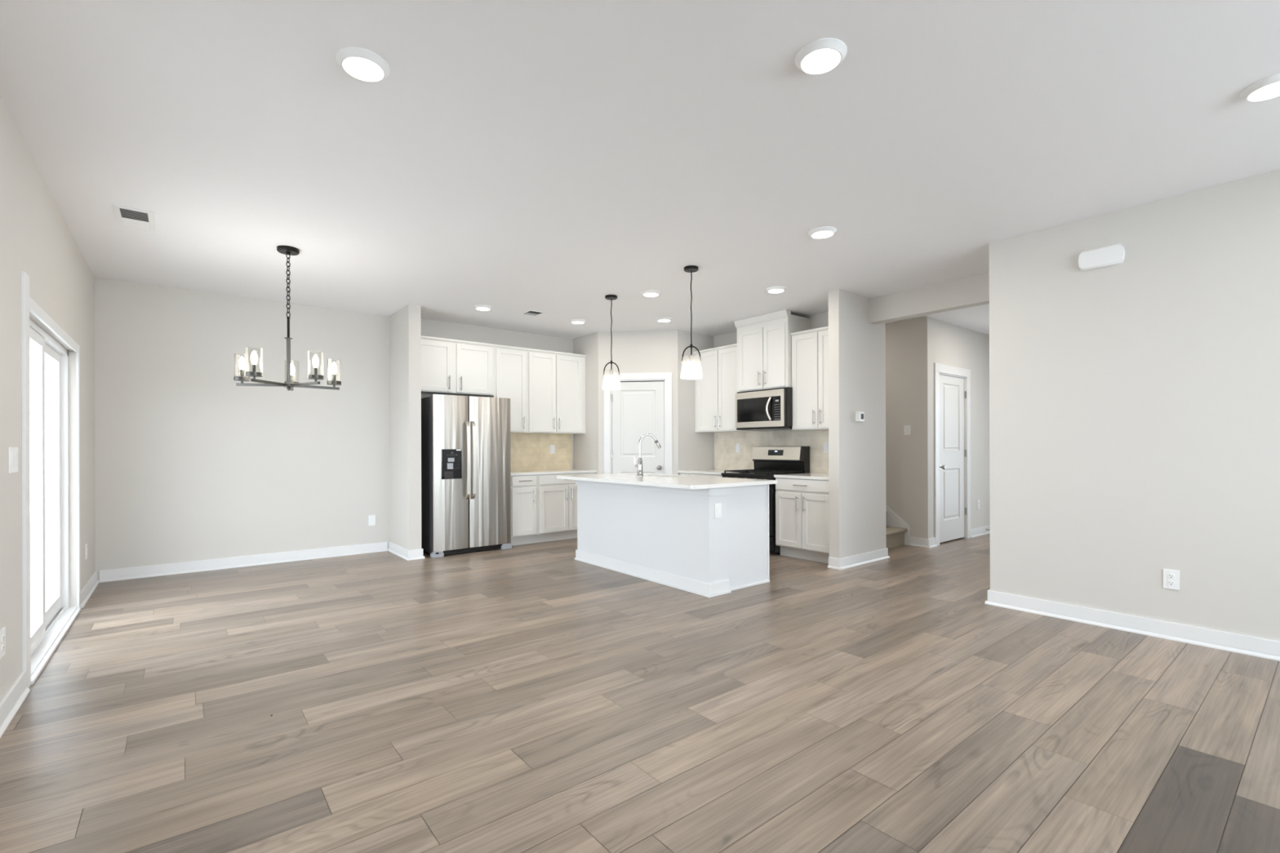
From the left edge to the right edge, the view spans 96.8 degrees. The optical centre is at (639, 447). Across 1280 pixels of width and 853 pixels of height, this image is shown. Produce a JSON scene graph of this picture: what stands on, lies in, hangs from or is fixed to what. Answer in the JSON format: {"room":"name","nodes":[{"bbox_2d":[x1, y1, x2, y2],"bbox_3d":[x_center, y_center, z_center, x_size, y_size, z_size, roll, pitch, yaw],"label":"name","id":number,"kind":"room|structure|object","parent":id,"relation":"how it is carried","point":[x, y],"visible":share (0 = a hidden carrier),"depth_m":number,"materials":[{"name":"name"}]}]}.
{"room":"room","nodes":[
{"label":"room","id":0,"kind":"room"},
{"bbox_2d":[0,97,95,702],"bbox_3d":[-1.925,-0.166,1.283,0.150,2.740,9.910,0,0,-39],"label":"wall","id":1,"kind":"structure","parent":0,"point":[36,240],"depth_m":2.90,"materials":[{"name":"white paint"}]},
{"bbox_2d":[0,626,5,659],"bbox_3d":[-2.770,0.852,2.468,0.011,0.120,0.115,0,0,-39],"label":"wall outlet","id":2,"kind":"object","parent":1,"relation":"attached to","point":[2,632],"visible":1,"depth_m":2.46,"materials":[{"name":"white plastic"}]},
{"bbox_2d":[1,634,4,642],"bbox_3d":[-2.768,0.830,2.470,0.004,0.033,0.033,0,0,-39],"label":"socket","id":3,"kind":"object","parent":2,"relation":"attached to","point":[2,635],"depth_m":2.46,"materials":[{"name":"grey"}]},
{"bbox_2d":[1,644,4,652],"bbox_3d":[-2.768,0.873,2.470,0.004,0.033,0.033,0,0,-39],"label":"socket","id":4,"kind":"object","parent":2,"relation":"attached to","point":[2,645],"depth_m":2.47,"materials":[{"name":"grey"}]},
{"bbox_2d":[8,447,17,473],"bbox_3d":[-2.918,0.059,2.652,0.013,0.120,0.160,0,0,-39],"label":"light switch","id":5,"kind":"object","parent":1,"relation":"attached to","point":[12,451],"visible":1,"depth_m":2.62,"materials":[{"name":"white plastic"}]},
{"bbox_2d":[0,570,99,737],"bbox_3d":[-1.862,1.151,1.350,0.027,0.105,9.640,0,0,-39],"label":"baseboard","id":6,"kind":"structure","parent":1,"relation":"attached to","point":[16,695],"depth_m":2.65,"materials":[{"name":"white paint"}]},
{"bbox_2d":[21,271,80,688],"bbox_3d":[-3.683,0.172,3.494,0.174,2.075,1.880,0,0,-39],"label":"door","id":7,"kind":"structure","parent":1,"relation":"in","point":[50,624],"depth_m":3.47,"materials":[{"name":"white paint"}]},
{"bbox_2d":[84,543,87,559],"bbox_3d":[-4.491,0.845,4.613,0.010,0.120,0.076,0,0,-39],"label":"wall outlet","id":8,"kind":"object","parent":1,"relation":"attached to","point":[86,544],"visible":1,"depth_m":4.58,"materials":[{"name":"white plastic"}]},
{"bbox_2d":[94,277,389,581],"bbox_3d":[-3.953,-0.160,5.931,2.504,2.740,0.120,0,0,-39],"label":"wall","id":9,"kind":"structure","parent":0,"point":[192,464],"depth_m":5.71,"materials":[{"name":"white paint"}]},
{"bbox_2d":[99,542,387,582],"bbox_3d":[-3.903,1.158,5.874,2.448,0.105,0.027,0,0,-39],"label":"baseboard","id":10,"kind":"structure","parent":9,"relation":"attached to","point":[129,573],"depth_m":5.72,"materials":[{"name":"white paint"}]},
{"bbox_2d":[368,515,375,525],"bbox_3d":[-3.084,0.840,6.543,0.076,0.120,0.010,0,0,-39],"label":"wall outlet","id":11,"kind":"object","parent":9,"relation":"attached to","point":[371,518],"visible":1,"depth_m":6.54,"materials":[{"name":"white plastic"}]},
{"bbox_2d":[389,304,421,550],"bbox_3d":[-2.695,-0.164,6.467,0.129,2.740,0.860,0,0,-39],"label":"wall","id":12,"kind":"structure","parent":0,"point":[405,325],"depth_m":6.17,"materials":[{"name":"white paint"}]},
{"bbox_2d":[387,541,425,560],"bbox_3d":[-2.644,1.154,6.409,0.183,0.105,0.767,0,0,-39],"label":"baseboard","id":13,"kind":"structure","parent":12,"relation":"attached to","point":[406,554],"depth_m":6.16,"materials":[{"name":"white paint"}]},
{"bbox_2d":[421,318,573,471],"bbox_3d":[-1.839,-0.166,7.429,2.411,2.740,0.129,0,0,-39],"label":"wall","id":14,"kind":"structure","parent":0,"point":[432,328],"depth_m":7.60,"materials":[{"name":"beige tile"}]},
{"bbox_2d":[421,335,494,396],"bbox_3d":[-2.251,-0.949,6.784,0.962,0.625,0.376,0,0,-39],"label":"upper cabinet","id":15,"kind":"object","parent":14,"relation":"attached to","point":[449,366],"visible":0.77,"depth_m":6.69,"materials":[{"name":"white paint"}]},
{"bbox_2d":[488,344,528,433],"bbox_3d":[-1.699,-0.726,7.227,0.451,1.075,0.376,0,0,-39],"label":"upper cabinet","id":16,"kind":"object","parent":14,"relation":"attached to","point":[510,362],"visible":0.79,"depth_m":7.14,"materials":[{"name":"white paint"}]},
{"bbox_2d":[517,348,586,434],"bbox_3d":[-1.177,-0.728,7.645,0.884,1.075,0.376,0,0,-39],"label":"upper cabinet","id":17,"kind":"object","parent":14,"relation":"attached to","point":[556,380],"visible":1,"depth_m":7.50,"materials":[{"name":"white paint"}]},
{"bbox_2d":[550,444,555,453],"bbox_3d":[-1.209,0.024,7.845,0.076,0.120,0.010,0,0,-39],"label":"wall outlet","id":18,"kind":"object","parent":14,"relation":"attached to","point":[552,446],"visible":1,"depth_m":7.84,"materials":[{"name":"white plastic"}]},
{"bbox_2d":[573,332,598,474],"bbox_3d":[-0.709,-0.170,7.859,0.110,2.740,0.632,0,0,-39],"label":"wall","id":19,"kind":"structure","parent":0,"point":[585,446],"depth_m":7.74,"materials":[{"name":"white paint"}]},
{"bbox_2d":[598,329,678,475],"bbox_3d":[-0.021,-0.172,7.575,1.061,2.740,0.110,0,0,6],"label":"wall","id":20,"kind":"structure","parent":0,"point":[633,351],"depth_m":7.52,"materials":[{"name":"white paint"}]},
{"bbox_2d":[603,372,672,474],"bbox_3d":[-0.024,0.107,7.551,0.908,2.182,0.160,0,0,6],"label":"door","id":21,"kind":"structure","parent":20,"relation":"in","point":[637,405],"depth_m":7.53,"materials":[{"name":"white paint"}]},
{"bbox_2d":[0,0,1279,338],"bbox_3d":[1.410,-1.596,5.269,10.400,0.100,11.950,0,0,-39],"label":"ceiling","id":22,"kind":"structure","parent":0,"point":[555,158],"depth_m":2.83,"materials":[{"name":"white paint"}]},
{"bbox_2d":[111,204,155,231],"bbox_3d":[-3.369,-1.526,3.795,0.200,0.011,0.410,0,0,-39],"label":"ceiling vent","id":23,"kind":"object","parent":22,"relation":"in","point":[126,216],"visible":1,"depth_m":3.78,"materials":[{"name":"white plastic"}]},
{"bbox_2d":[233,244,341,391],"bbox_3d":[-2.706,-0.986,4.410,0.710,1.095,0.718,0,0,-39],"label":"chandelier","id":24,"kind":"object","parent":22,"relation":"hanging from","point":[289,384],"visible":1,"depth_m":4.35,"materials":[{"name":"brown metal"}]},
{"bbox_2d":[240,369,244,376],"bbox_3d":[-3.033,-0.564,4.333,0.022,0.057,0.022,0,0,-10],"label":"socket","id":25,"kind":"object","parent":24,"relation":"attached to","point":[242,371],"depth_m":4.32,"materials":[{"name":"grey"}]},
{"bbox_2d":[252,364,256,371],"bbox_3d":[-2.759,-0.565,4.066,0.022,0.057,0.022,0,0,8],"label":"socket","id":26,"kind":"object","parent":24,"relation":"attached to","point":[254,366],"depth_m":4.06,"materials":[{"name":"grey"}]},
{"bbox_2d":[314,367,317,374],"bbox_3d":[-2.421,-0.566,4.244,0.022,0.057,0.022,0,0,26],"label":"socket","id":27,"kind":"object","parent":24,"relation":"attached to","point":[315,368],"depth_m":4.23,"materials":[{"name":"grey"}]},
{"bbox_2d":[335,46,390,82],"bbox_3d":[-1.109,-1.526,2.280,0.196,0.026,0.196,0,0,-39],"label":"recessed light","id":28,"kind":"object","parent":22,"relation":"in","point":[363,64],"visible":1,"depth_m":2.25,"materials":[{"name":"white plastic"}]},
{"bbox_2d":[473,304,492,311],"bbox_3d":[-1.718,-1.524,6.221,0.196,0.026,0.196,0,0,-39],"label":"recessed light","id":29,"kind":"object","parent":22,"relation":"in","point":[479,307],"visible":1,"depth_m":6.17,"materials":[{"name":"white plastic"}]},
{"bbox_2d":[521,310,544,315],"bbox_3d":[-1.220,-1.533,6.486,0.180,0.011,0.200,0,0,-39],"label":"ceiling vent","id":30,"kind":"object","parent":22,"relation":"in","point":[534,313],"visible":1,"depth_m":6.48,"materials":[{"name":"white plastic"}]},
{"bbox_2d":[569,319,586,324],"bbox_3d":[-0.754,-1.527,6.911,0.196,0.026,0.196,0,0,-39],"label":"recessed light","id":31,"kind":"object","parent":22,"relation":"in","point":[572,321],"visible":1,"depth_m":6.87,"materials":[{"name":"white plastic"}]},
{"bbox_2d":[603,294,619,385],"bbox_3d":[-0.292,-1.066,5.794,0.195,0.950,0.195,0,0,-39],"label":"pendant light","id":32,"kind":"object","parent":22,"relation":"hanging from","point":[611,297],"visible":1,"depth_m":5.79,"materials":[{"name":"black metal"}]},
{"bbox_2d":[640,289,661,297],"bbox_3d":[0.110,-1.530,5.662,0.196,0.026,0.196,0,0,-39],"label":"recessed light","id":33,"kind":"object","parent":22,"relation":"in","point":[648,293],"visible":1,"depth_m":5.61,"materials":[{"name":"white plastic"}]},
{"bbox_2d":[656,316,672,322],"bbox_3d":[0.290,-1.530,6.825,0.196,0.026,0.196,0,0,-39],"label":"recessed light","id":34,"kind":"object","parent":22,"relation":"in","point":[664,319],"visible":1,"depth_m":6.78,"materials":[{"name":"white plastic"}]},
{"bbox_2d":[681,265,702,374],"bbox_3d":[0.440,-1.068,4.881,0.195,0.950,0.195,0,0,-39],"label":"pendant light","id":35,"kind":"object","parent":22,"relation":"hanging from","point":[690,268],"visible":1,"depth_m":4.87,"materials":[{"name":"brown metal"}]},
{"bbox_2d":[688,355,693,361],"bbox_3d":[0.441,-0.766,4.881,0.040,0.055,0.040,0,0,-39],"label":"socket","id":36,"kind":"object","parent":35,"relation":"attached to","point":[691,357],"depth_m":4.86,"materials":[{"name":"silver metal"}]},
{"bbox_2d":[765,285,786,293],"bbox_3d":[1.326,-1.533,5.541,0.196,0.026,0.196,0,0,-39],"label":"recessed light","id":37,"kind":"object","parent":22,"relation":"in","point":[776,289],"visible":1,"depth_m":5.50,"materials":[{"name":"white plastic"}]},
{"bbox_2d":[795,37,847,75],"bbox_3d":[0.712,-1.531,2.242,0.196,0.026,0.196,0,0,-39],"label":"recessed light","id":38,"kind":"object","parent":22,"relation":"in","point":[823,55],"visible":1,"depth_m":2.21,"materials":[{"name":"white plastic"}]},
{"bbox_2d":[808,226,836,239],"bbox_3d":[1.307,-1.533,4.071,0.196,0.026,0.196,0,0,-39],"label":"recessed light","id":39,"kind":"object","parent":22,"relation":"in","point":[824,232],"visible":1,"depth_m":4.04,"materials":[{"name":"white plastic"}]},
{"bbox_2d":[1240,73,1279,102],"bbox_3d":[2.710,-1.538,2.433,0.196,0.026,0.196,0,0,-39],"label":"recessed light","id":40,"kind":"object","parent":22,"relation":"in","point":[1267,88],"visible":1,"depth_m":2.44,"materials":[{"name":"white plastic"}]},
{"bbox_2d":[0,533,1279,852],"bbox_3d":[1.418,1.195,5.269,10.400,0.002,11.950,0,0,-39],"label":"floor","id":41,"kind":"structure","parent":0,"point":[535,697],"depth_m":2.50,"materials":[{"name":"wood"}]},
{"bbox_2d":[421,394,511,558],"bbox_3d":[-2.067,0.311,6.682,0.929,1.783,0.707,0,0,-39],"label":"refrigerator","id":42,"kind":"object","parent":41,"relation":"on","point":[466,473],"visible":1,"depth_m":6.41,"materials":[{"name":"grey metal"}]},
{"bbox_2d":[421,396,469,553],"bbox_3d":[-2.106,0.307,6.739,0.909,1.735,0.570,0,0,-39],"label":"door","id":43,"kind":"structure","parent":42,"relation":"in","point":[426,402],"depth_m":6.36,"materials":[{"name":"grey metal"}]},
{"bbox_2d":[444,471,453,478],"bbox_3d":[-2.111,0.304,6.272,0.100,0.079,0.018,0,0,-39],"label":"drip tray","id":44,"kind":"object","parent":42,"relation":"attached to","point":[447,474],"depth_m":6.27,"materials":[{"name":"black plastic"}]},
{"bbox_2d":[511,475,538,546],"bbox_3d":[-1.579,0.772,7.165,0.398,0.862,0.615,0,0,-39],"label":"base cabinet","id":45,"kind":"object","parent":41,"relation":"on","point":[524,488],"visible":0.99,"depth_m":6.97,"materials":[{"name":"white paint"}]},
{"bbox_2d":[535,472,595,542],"bbox_3d":[-1.088,0.770,7.559,0.860,0.862,0.615,0,0,-39],"label":"base cabinet","id":46,"kind":"object","parent":41,"relation":"on","point":[557,497],"visible":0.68,"depth_m":7.26,"materials":[{"name":"white paint"}]},
{"bbox_2d":[510,469,596,475],"bbox_3d":[-1.256,0.324,7.446,1.261,0.030,0.589,0,0,-39],"label":"countertop","id":47,"kind":"structure","parent":46,"relation":"on","point":[553,471],"depth_m":7.32,"materials":[{"name":"white stone"}]},
{"bbox_2d":[574,480,769,597],"bbox_3d":[0.235,0.760,5.551,0.800,0.874,2.010,0,0,-39],"label":"kitchen island","id":48,"kind":"object","parent":41,"relation":"on","point":[668,536],"visible":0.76,"depth_m":4.96,"materials":[{"name":"white paint"}]},
{"bbox_2d":[556,472,777,488],"bbox_3d":[0.167,0.308,5.491,1.040,0.030,2.070,0,0,-39],"label":"island countertop","id":49,"kind":"structure","parent":48,"relation":"on","point":[685,482],"depth_m":5.07,"materials":[{"name":"white stone"}]},
{"bbox_2d":[634,433,661,476],"bbox_3d":[0.082,0.075,5.792,0.288,0.436,0.072,0,0,-13],"label":"faucet","id":50,"kind":"object","parent":49,"relation":"on","point":[640,472],"visible":1,"depth_m":5.76,"materials":[{"name":"silver metal"}]},
{"bbox_2d":[714,502,721,518],"bbox_3d":[0.633,0.514,4.609,0.076,0.120,0.010,0,0,-39],"label":"wall outlet","id":51,"kind":"object","parent":48,"relation":"attached to","point":[717,507],"visible":1,"depth_m":4.60,"materials":[{"name":"white plastic"}]},
{"bbox_2d":[716,506,719,515],"bbox_3d":[0.635,0.514,4.606,0.033,0.068,0.004,0,0,-39],"label":"socket","id":52,"kind":"object","parent":51,"relation":"attached to","point":[717,508],"depth_m":4.60,"materials":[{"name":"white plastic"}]},
{"bbox_2d":[679,472,721,477],"bbox_3d":[1.001,0.764,7.346,0.709,0.862,0.800,0,0,-39],"label":"base cabinet","id":53,"kind":"object","parent":41,"relation":"on","point":[680,473],"visible":0.03,"depth_m":7.14,"materials":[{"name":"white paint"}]},
{"bbox_2d":[677,469,739,475],"bbox_3d":[1.012,0.317,7.357,0.684,0.030,0.801,0,0,-39],"label":"countertop","id":54,"kind":"structure","parent":53,"relation":"on","point":[717,472],"depth_m":7.20,"materials":[{"name":"white stone"}]},
{"bbox_2d":[721,446,809,553],"bbox_3d":[1.459,0.576,6.716,0.762,1.175,0.758,0,0,-39],"label":"gas range","id":55,"kind":"object","parent":41,"relation":"on","point":[768,461],"visible":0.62,"depth_m":6.66,"materials":[{"name":"black metal"}]},
{"bbox_2d":[721,472,792,477],"bbox_3d":[1.459,0.319,6.716,0.640,0.026,0.758,0,0,-39],"label":"cooktop","id":56,"kind":"object","parent":55,"relation":"in","point":[723,474],"depth_m":6.56,"materials":[{"name":"black ceramic"}]},
{"bbox_2d":[768,477,780,553],"bbox_3d":[1.502,0.748,6.749,0.655,0.832,0.750,0,0,-39],"label":"door","id":57,"kind":"structure","parent":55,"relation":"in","point":[775,548],"depth_m":6.26,"materials":[{"name":"black metal"}]},
{"bbox_2d":[775,477,829,563],"bbox_3d":[1.948,0.761,6.166,0.709,0.862,0.711,0,0,-39],"label":"base cabinet","id":58,"kind":"object","parent":41,"relation":"on","point":[802,505],"visible":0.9,"depth_m":5.97,"materials":[{"name":"white paint"}]},
{"bbox_2d":[773,472,828,479],"bbox_3d":[1.959,0.314,6.176,0.684,0.030,0.713,0,0,-39],"label":"countertop","id":59,"kind":"structure","parent":58,"relation":"on","point":[810,475],"depth_m":6.06,"materials":[{"name":"white stone"}]},
{"bbox_2d":[885,511,907,548],"bbox_3d":[1.976,0.140,7.724,0.948,2.105,2.872,0,0,-39],"label":"staircase","id":60,"kind":"structure","parent":41,"relation":"on","point":[895,536],"depth_m":6.79,"materials":[{"name":"beige carpet"}]},
{"bbox_2d":[677,329,714,475],"bbox_3d":[0.729,-0.174,7.717,0.675,2.740,0.110,0,0,-39],"label":"wall","id":61,"kind":"structure","parent":0,"point":[695,450],"depth_m":7.59,"materials":[{"name":"white paint"}]},
{"bbox_2d":[713,311,828,473],"bbox_3d":[0.849,-0.174,8.229,0.170,2.740,5.305,0,0,-39],"label":"wall","id":62,"kind":"structure","parent":0,"point":[726,457],"depth_m":7.23,"materials":[{"name":"tile"}]},
{"bbox_2d":[693,343,759,432],"bbox_3d":[1.111,-0.746,7.436,0.420,1.082,0.803,0,0,-39],"label":"upper cabinet","id":63,"kind":"object","parent":62,"relation":"attached to","point":[716,389],"visible":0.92,"depth_m":7.31,"materials":[{"name":"white paint"}]},
{"bbox_2d":[735,443,740,452],"bbox_3d":[1.297,0.009,7.527,0.010,0.120,0.076,0,0,-39],"label":"wall outlet","id":64,"kind":"object","parent":62,"relation":"attached to","point":[737,445],"visible":1,"depth_m":7.52,"materials":[{"name":"white plastic"}]},
{"bbox_2d":[733,309,810,391],"bbox_3d":[1.570,-1.112,6.807,0.490,0.866,0.769,0,0,-39],"label":"upper cabinet","id":65,"kind":"object","parent":62,"relation":"attached to","point":[764,342],"visible":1,"depth_m":6.61,"materials":[{"name":"white paint"}]},
{"bbox_2d":[735,386,792,431],"bbox_3d":[1.562,-0.443,6.762,0.540,0.463,0.750,0,0,-39],"label":"microwave","id":66,"kind":"object","parent":65,"relation":"attached to","point":[771,409],"visible":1,"depth_m":6.57,"materials":[{"name":"silver metal"}]},
{"bbox_2d":[790,326,828,430],"bbox_3d":[2.058,-0.744,6.255,0.420,1.092,0.706,0,0,-39],"label":"upper cabinet","id":67,"kind":"object","parent":62,"relation":"attached to","point":[810,348],"visible":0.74,"depth_m":6.24,"materials":[{"name":"white paint"}]},
{"bbox_2d":[823,442,828,453],"bbox_3d":[2.129,0.006,6.489,0.010,0.120,0.076,0,0,-39],"label":"wall outlet","id":68,"kind":"object","parent":62,"relation":"attached to","point":[825,444],"visible":0.77,"depth_m":6.49,"materials":[{"name":"white plastic"}]},
{"bbox_2d":[885,318,917,537],"bbox_3d":[1.733,-0.177,8.915,0.120,2.740,5.260,0,0,-39],"label":"wall","id":69,"kind":"structure","parent":0,"point":[901,336],"depth_m":6.97,"materials":[{"name":"white paint"}]},
{"bbox_2d":[885,505,910,545],"bbox_3d":[2.421,0.067,7.947,0.018,2.247,2.700,0,0,-39],"label":"trim","id":70,"kind":"structure","parent":69,"relation":"attached to","point":[892,519],"depth_m":7.01,"materials":[{"name":"white paint"}]},
{"bbox_2d":[903,425,911,435],"bbox_3d":[3.251,-0.209,6.915,0.013,0.120,0.085,0,0,-39],"label":"light switch","id":71,"kind":"object","parent":69,"relation":"attached to","point":[907,428],"visible":1,"depth_m":6.91,"materials":[{"name":"white plastic"}]},
{"bbox_2d":[908,537,930,548],"bbox_3d":[3.341,1.135,6.797,0.027,0.105,0.241,0,0,-39],"label":"baseboard","id":72,"kind":"structure","parent":69,"relation":"attached to","point":[913,541],"depth_m":6.79,"materials":[{"name":"white paint"}]},
{"bbox_2d":[828,288,990,558],"bbox_3d":[3.704,-0.183,7.048,4.600,2.740,0.120,0,0,-39],"label":"wall","id":73,"kind":"structure","parent":0,"point":[856,346],"depth_m":5.97,"materials":[{"name":"white paint"}]},
{"bbox_2d":[827,547,889,569],"bbox_3d":[2.247,1.139,5.910,0.950,0.105,0.227,0,0,-39],"label":"baseboard","id":74,"kind":"structure","parent":73,"relation":"attached to","point":[846,562],"depth_m":5.74,"materials":[{"name":"white paint"}]},
{"bbox_2d":[855,411,864,422],"bbox_3d":[2.229,-0.312,5.762,0.104,0.100,0.041,0,0,-39],"label":"thermostat","id":75,"kind":"object","parent":73,"relation":"attached to","point":[860,415],"visible":1,"depth_m":5.74,"materials":[{"name":"white plastic"}]},
{"bbox_2d":[933,363,970,546],"bbox_3d":[3.915,0.085,7.178,1.008,2.203,0.160,0,0,-39],"label":"door","id":76,"kind":"structure","parent":73,"relation":"in","point":[952,393],"depth_m":7.18,"materials":[{"name":"white paint"}]},
{"bbox_2d":[928,524,990,547],"bbox_3d":[4.445,1.132,7.545,2.630,0.105,0.027,0,0,-39],"label":"baseboard","id":77,"kind":"structure","parent":73,"relation":"attached to","point":[982,531],"depth_m":7.56,"materials":[{"name":"white paint"}]},
{"bbox_2d":[977,500,979,509],"bbox_3d":[4.549,0.769,7.640,0.076,0.120,0.011,0,0,-39],"label":"wall outlet","id":78,"kind":"object","parent":73,"relation":"attached to","point":[978,501],"visible":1,"depth_m":7.63,"materials":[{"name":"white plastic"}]},
{"bbox_2d":[868,271,989,324],"bbox_3d":[2.870,-1.424,5.399,0.120,0.253,1.414,0,0,-39],"label":"wall header","id":79,"kind":"structure","parent":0,"point":[973,291],"depth_m":5.42,"materials":[{"name":"white paint"}]},
{"bbox_2d":[988,168,1279,641],"bbox_3d":[4.402,-0.185,2.862,0.910,2.740,4.456,0,0,-39],"label":"wall","id":80,"kind":"structure","parent":0,"point":[1135,403],"depth_m":3.62,"materials":[{"name":"white paint"}]},
{"bbox_2d":[1078,243,1124,271],"bbox_3d":[3.058,-1.258,3.770,0.045,0.124,0.236,0,0,-39],"label":"door chime","id":81,"kind":"object","parent":80,"relation":"attached to","point":[1113,255],"visible":1,"depth_m":3.75,"materials":[{"name":"white plastic"}]},
{"bbox_2d":[984,589,1279,661],"bbox_3d":[4.340,1.132,2.923,0.937,0.105,4.333,0,0,-39],"label":"baseboard","id":82,"kind":"structure","parent":80,"relation":"attached to","point":[1269,649],"depth_m":3.61,"materials":[{"name":"white paint"}]},
{"bbox_2d":[1163,568,1179,590],"bbox_3d":[3.288,0.818,3.519,0.011,0.120,0.076,0,0,-39],"label":"wall outlet","id":83,"kind":"object","parent":80,"relation":"attached to","point":[1171,577],"visible":1,"depth_m":3.52,"materials":[{"name":"white plastic"}]},
{"bbox_2d":[1167,573,1174,578],"bbox_3d":[3.286,0.796,3.517,0.004,0.033,0.033,0,0,-39],"label":"socket","id":84,"kind":"object","parent":83,"relation":"attached to","point":[1170,575],"depth_m":3.52,"materials":[{"name":"grey plastic"}]},
{"bbox_2d":[1167,580,1174,586],"bbox_3d":[3.286,0.839,3.517,0.004,0.033,0.033,0,0,-39],"label":"socket","id":85,"kind":"object","parent":83,"relation":"attached to","point":[1170,583],"depth_m":3.52,"materials":[{"name":"grey plastic"}]},
{"label":"outside","id":86,"kind":"structure","parent":0,"visible":0},
{"bbox_2d":[30,521,46,629],"bbox_3d":[-6.311,1.298,0.063,8.226,0.080,20.000,0,0,-39],"label":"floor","id":87,"kind":"structure","parent":86,"point":[45,522],"depth_m":6.11,"materials":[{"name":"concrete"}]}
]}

